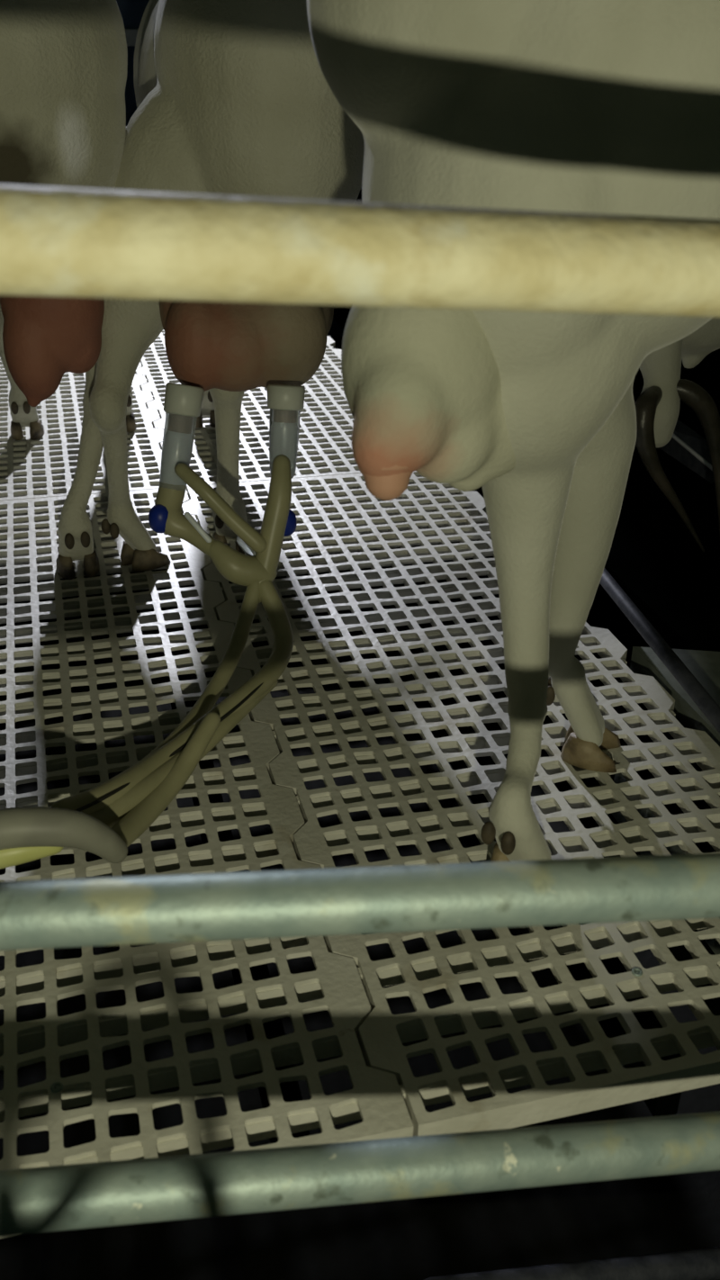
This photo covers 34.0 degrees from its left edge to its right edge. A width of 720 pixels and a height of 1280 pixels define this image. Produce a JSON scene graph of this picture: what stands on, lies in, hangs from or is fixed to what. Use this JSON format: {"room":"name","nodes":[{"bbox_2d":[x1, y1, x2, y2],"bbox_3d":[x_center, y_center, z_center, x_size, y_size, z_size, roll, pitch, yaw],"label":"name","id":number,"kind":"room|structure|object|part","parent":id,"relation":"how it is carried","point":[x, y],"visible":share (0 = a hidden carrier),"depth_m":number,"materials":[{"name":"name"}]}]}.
{"room":"farm building","nodes":[
{"label":"farm building","id":0,"kind":"room"},
{"bbox_2d":[140,535,309,1144],"bbox_3d":[-0.379,-0.231,1.973,0.020,0.074,2.640,-6,29,-13],"label":"support beam","id":1,"kind":"structure","parent":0,"point":[291,1092],"depth_m":0.97,"materials":[{"name":"black"}]},
{"bbox_2d":[116,0,361,337],"bbox_3d":[-0.889,-2.793,4.628,7.000,3.350,0.100,-6,29,-13],"label":"wall","id":2,"kind":"structure","parent":0,"point":[131,11],"depth_m":4.78,"materials":[{"name":"black"}]},
{"bbox_2d":[124,28,138,45],"bbox_3d":[-1.022,-2.415,4.712,1.100,0.060,0.040,-6,29,-13],"label":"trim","id":3,"kind":"structure","parent":2,"relation":"attached to","point":[130,34],"depth_m":4.72,"materials":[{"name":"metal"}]},
{"bbox_2d":[0,336,719,1279],"bbox_3d":[-0.244,-0.116,3.159,7.000,0.050,5.200,-6,29,-13],"label":"floor","id":4,"kind":"structure","parent":0,"point":[422,1238],"depth_m":1.55,"materials":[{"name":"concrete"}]},
{"bbox_2d":[0,356,163,501],"bbox_3d":[-0.672,-0.496,2.348,0.487,0.024,1.247,-6,29,-13],"label":"floor panel","id":5,"kind":"object","parent":4,"relation":"on","point":[45,466],"visible":0.29,"depth_m":2.03,"materials":[{"name":"plastic"}]},
{"bbox_2d":[0,0,127,579],"bbox_3d":[-0.532,-0.631,1.686,0.359,0.845,1.168,-6,29,-13],"label":"goat","id":6,"kind":"object","parent":5,"relation":"on","point":[64,63],"visible":0.66,"depth_m":1.23},
{"bbox_2d":[0,488,413,1238],"bbox_3d":[-0.357,0.081,1.286,0.487,0.026,1.247,-6,29,-13],"label":"floor panel","id":7,"kind":"object","parent":4,"relation":"on","point":[375,1097],"visible":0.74,"depth_m":0.97,"materials":[{"name":"plastic"}]},
{"bbox_2d":[135,329,360,490],"bbox_3d":[-0.227,-0.545,2.454,0.463,0.024,1.247,-6,29,-13],"label":"floor panel","id":8,"kind":"object","parent":4,"relation":"on","point":[326,417],"visible":0.22,"depth_m":2.15,"materials":[{"name":"plastic"}]},
{"bbox_2d":[89,0,364,571],"bbox_3d":[-0.229,-0.648,1.736,0.371,0.836,1.207,-4,29,-9],"label":"goat","id":9,"kind":"object","parent":8,"relation":"on","point":[233,97],"visible":0.7,"depth_m":1.26},
{"bbox_2d":[0,382,305,868],"bbox_3d":[-0.210,-0.026,1.099,0.178,0.297,0.620,11,30,17],"label":"cluster","id":10,"kind":"object","parent":9,"relation":"hanging from","point":[130,802],"visible":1,"depth_m":1.24,"materials":[{"name":"plastic"}]},
{"bbox_2d":[159,382,204,492],"bbox_3d":[-0.193,-0.215,1.270,0.058,0.126,0.063,-6,29,-13],"label":"cup","id":11,"kind":"object","parent":10,"relation":"on","point":[183,403],"depth_m":1.25,"materials":[{"name":"white"}]},
{"bbox_2d":[267,384,305,477],"bbox_3d":[-0.080,-0.227,1.280,0.044,0.106,0.053,-6,29,-13],"label":"cup","id":12,"kind":"object","parent":10,"relation":"on","point":[285,402],"depth_m":1.26,"materials":[{"name":"white"}]},
{"bbox_2d":[0,184,719,1235],"bbox_3d":[-0.020,0.392,0.699,1.756,1.435,0.119,-3,29,-8],"label":"barrier","id":13,"kind":"object","parent":4,"relation":"on","point":[55,241],"visible":1,"depth_m":0.54,"materials":[{"name":"metal"}]},
{"bbox_3d":[-0.018,0.297,0.653,1.738,0.165,0.032,-4,29,-9],"label":"rail","id":14,"kind":"part","parent":13,"relation":"part of","materials":[{"name":"grey metal"}]},
{"bbox_3d":[-0.017,0.126,0.566,1.750,0.071,0.032,-2,28,-6],"label":"rail","id":15,"kind":"part","parent":13,"relation":"part of","materials":[{"name":"grey metal"}]},
{"bbox_3d":[-0.010,-0.136,0.414,1.738,0.133,0.035,-4,29,-10],"label":"rail","id":16,"kind":"part","parent":13,"relation":"part of","materials":[{"name":"metal"}]},
{"bbox_2d":[181,470,719,1135],"bbox_3d":[0.089,0.032,1.391,0.463,0.026,1.247,-6,29,-13],"label":"floor panel","id":17,"kind":"object","parent":4,"relation":"on","point":[346,498],"visible":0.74,"depth_m":1.16,"materials":[{"name":"plastic"}]},
{"bbox_2d":[317,519,681,1117],"bbox_3d":[-0.089,-0.263,2.042,0.020,0.074,2.640,-6,29,-13],"label":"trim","id":18,"kind":"structure","parent":17,"relation":"attached to","point":[668,1104],"depth_m":1.03,"materials":[{"name":"black"}]},
{"bbox_2d":[306,0,719,861],"bbox_3d":[0.531,-0.259,1.046,1.200,0.830,0.338,-9,30,-18],"label":"goat","id":19,"kind":"object","parent":17,"relation":"on","point":[583,106],"visible":0.83,"depth_m":0.76},
{"bbox_2d":[432,511,715,853],"bbox_3d":[0.104,-0.285,2.088,0.020,0.074,2.640,-6,29,-13],"label":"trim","id":20,"kind":"structure","parent":17,"relation":"attached to","point":[705,847],"depth_m":1.31,"materials":[{"name":"black"}]},
{"bbox_2d":[599,567,719,733],"bbox_3d":[0.349,0.047,1.242,0.017,0.017,0.850,-4,29,-9],"label":"pipe","id":21,"kind":"object","parent":17,"relation":"attached to","point":[706,703],"visible":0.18,"depth_m":1.29,"materials":[{"name":"metal"}]},
{"bbox_2d":[423,1246,719,1279],"bbox_3d":[0.257,0.604,1.123,0.419,0.079,0.028,-5,29,-11],"label":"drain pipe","id":22,"kind":"object","parent":4,"relation":"on","point":[698,1264],"visible":1,"depth_m":1.11,"materials":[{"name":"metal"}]},
{"bbox_2d":[333,189,719,651],"bbox_3d":[1.531,-0.998,3.454,3.240,0.035,4.780,-6,29,-13],"label":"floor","id":23,"kind":"structure","parent":0,"point":[655,559],"depth_m":1.80,"materials":[{"name":"black"}]},
{"bbox_2d":[611,646,719,955],"bbox_3d":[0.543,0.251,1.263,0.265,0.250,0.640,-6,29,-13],"label":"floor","id":24,"kind":"structure","parent":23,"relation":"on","point":[705,665],"depth_m":1.39,"materials":[{"name":"black"}]},
{"bbox_2d":[634,316,719,551],"bbox_3d":[0.858,-0.614,1.860,1.163,0.794,0.303,-13,31,-24],"label":"goat","id":25,"kind":"object","parent":23,"relation":"on","point":[657,407],"visible":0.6,"depth_m":1.66},
{"bbox_2d":[658,419,713,485],"bbox_3d":[0.588,-0.239,2.217,0.056,0.319,0.300,-2,28,-5],"label":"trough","id":26,"kind":"object","parent":23,"relation":"on","point":[686,446],"visible":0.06,"depth_m":2.11,"materials":[{"name":"metal"}]}
]}

